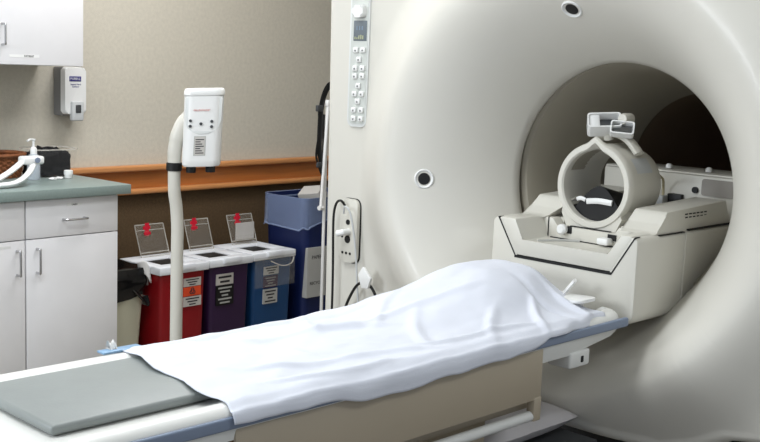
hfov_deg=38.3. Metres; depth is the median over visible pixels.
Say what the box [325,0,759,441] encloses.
scanner
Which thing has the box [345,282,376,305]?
cable
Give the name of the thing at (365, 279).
clip
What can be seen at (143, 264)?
crumpled paper
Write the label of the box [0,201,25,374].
base cabinet
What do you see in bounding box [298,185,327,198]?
carton
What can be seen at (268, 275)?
sharps container
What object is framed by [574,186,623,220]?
cushion
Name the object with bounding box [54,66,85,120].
dispenser
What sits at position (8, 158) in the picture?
wicker basket
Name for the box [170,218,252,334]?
sharps container
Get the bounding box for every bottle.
[27,138,39,179]
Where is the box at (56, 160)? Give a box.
[22,145,70,175]
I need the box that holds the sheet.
[114,259,604,424]
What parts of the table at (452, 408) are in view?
panel, grab rail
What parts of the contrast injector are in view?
arm, plate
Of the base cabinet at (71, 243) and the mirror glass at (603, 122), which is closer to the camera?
the mirror glass at (603, 122)
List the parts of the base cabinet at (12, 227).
drawer, handle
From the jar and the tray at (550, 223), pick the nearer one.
the tray at (550, 223)
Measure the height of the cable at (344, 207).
0.399 m
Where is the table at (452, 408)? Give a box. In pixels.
[0,307,627,441]
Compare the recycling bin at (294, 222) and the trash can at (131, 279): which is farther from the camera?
the recycling bin at (294, 222)
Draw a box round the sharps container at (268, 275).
[212,213,295,326]
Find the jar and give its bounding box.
[64,170,72,177]
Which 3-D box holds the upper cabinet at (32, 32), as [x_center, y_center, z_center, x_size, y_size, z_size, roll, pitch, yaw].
[-1.673,-1.075,4.166,0.380,0.932,1.048,9,11,41]
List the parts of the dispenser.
plate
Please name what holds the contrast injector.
on the floor
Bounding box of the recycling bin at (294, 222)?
[266,188,327,319]
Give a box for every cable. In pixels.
[331,199,345,308]
[343,206,358,301]
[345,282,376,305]
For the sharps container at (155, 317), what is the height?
0.675 m
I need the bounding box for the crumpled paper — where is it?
[137,261,151,282]
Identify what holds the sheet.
on the table at (452, 408)
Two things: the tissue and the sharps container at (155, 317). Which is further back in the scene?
the sharps container at (155, 317)
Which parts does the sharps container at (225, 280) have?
lid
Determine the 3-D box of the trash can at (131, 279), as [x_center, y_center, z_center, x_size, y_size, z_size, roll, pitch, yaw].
[-1.188,0.441,4.773,0.366,0.531,0.219,9,11,41]
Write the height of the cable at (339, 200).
0.476 m
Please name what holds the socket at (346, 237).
attached to the scanner
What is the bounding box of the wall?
[0,0,331,258]
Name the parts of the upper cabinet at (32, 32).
handle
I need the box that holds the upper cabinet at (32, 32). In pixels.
[0,0,82,66]
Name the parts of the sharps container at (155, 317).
lid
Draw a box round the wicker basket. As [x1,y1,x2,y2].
[0,150,26,178]
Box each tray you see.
[502,213,649,270]
[543,216,632,245]
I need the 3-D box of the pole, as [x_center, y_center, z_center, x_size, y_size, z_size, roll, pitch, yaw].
[-0.280,0.039,5.275,0.036,1.240,0.062,9,11,41]
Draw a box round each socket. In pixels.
[344,235,349,242]
[667,193,683,201]
[692,187,698,192]
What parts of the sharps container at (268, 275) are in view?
lid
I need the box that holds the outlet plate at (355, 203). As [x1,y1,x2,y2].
[350,198,361,263]
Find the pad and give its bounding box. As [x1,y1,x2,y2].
[0,356,212,434]
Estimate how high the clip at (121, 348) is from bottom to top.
0.005 m
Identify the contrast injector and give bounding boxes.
[166,88,224,340]
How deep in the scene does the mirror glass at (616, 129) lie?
3.07 m
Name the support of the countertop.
on the base cabinet at (71, 243)
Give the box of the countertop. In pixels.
[0,173,130,202]
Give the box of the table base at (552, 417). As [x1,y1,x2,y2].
[484,401,577,441]
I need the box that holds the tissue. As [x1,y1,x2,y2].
[105,340,117,349]
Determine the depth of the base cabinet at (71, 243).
4.29 m
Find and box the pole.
[317,100,329,310]
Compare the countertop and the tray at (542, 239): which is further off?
the countertop
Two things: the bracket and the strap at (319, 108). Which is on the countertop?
the bracket
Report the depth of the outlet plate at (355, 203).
3.63 m
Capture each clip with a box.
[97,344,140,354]
[358,267,371,288]
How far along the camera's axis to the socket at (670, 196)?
3.32 m
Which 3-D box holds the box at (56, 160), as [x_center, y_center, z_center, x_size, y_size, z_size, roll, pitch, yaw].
[-1.405,-0.257,4.607,0.150,0.119,0.186,9,11,41]
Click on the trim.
(145, 178)
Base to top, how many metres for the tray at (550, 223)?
0.062 m
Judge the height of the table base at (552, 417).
0.085 m
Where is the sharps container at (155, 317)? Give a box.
[120,223,208,345]
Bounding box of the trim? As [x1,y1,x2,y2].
[22,156,328,195]
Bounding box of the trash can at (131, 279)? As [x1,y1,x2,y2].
[117,259,149,346]
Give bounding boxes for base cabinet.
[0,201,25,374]
[23,195,117,369]
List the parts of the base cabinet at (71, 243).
handle, drawer, handle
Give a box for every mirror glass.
[600,119,617,125]
[613,126,631,132]
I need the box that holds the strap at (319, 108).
[315,82,329,188]
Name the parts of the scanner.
plate, control panel, stop knob, tray cord, latch knob, latch lever, head coil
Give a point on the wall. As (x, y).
(270, 59)
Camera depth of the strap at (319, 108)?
5.19 m
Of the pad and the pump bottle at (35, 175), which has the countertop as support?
the pump bottle at (35, 175)
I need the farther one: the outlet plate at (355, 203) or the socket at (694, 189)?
the outlet plate at (355, 203)
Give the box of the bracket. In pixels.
[0,155,43,187]
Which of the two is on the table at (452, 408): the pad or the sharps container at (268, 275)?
the pad
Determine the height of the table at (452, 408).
0.814 m

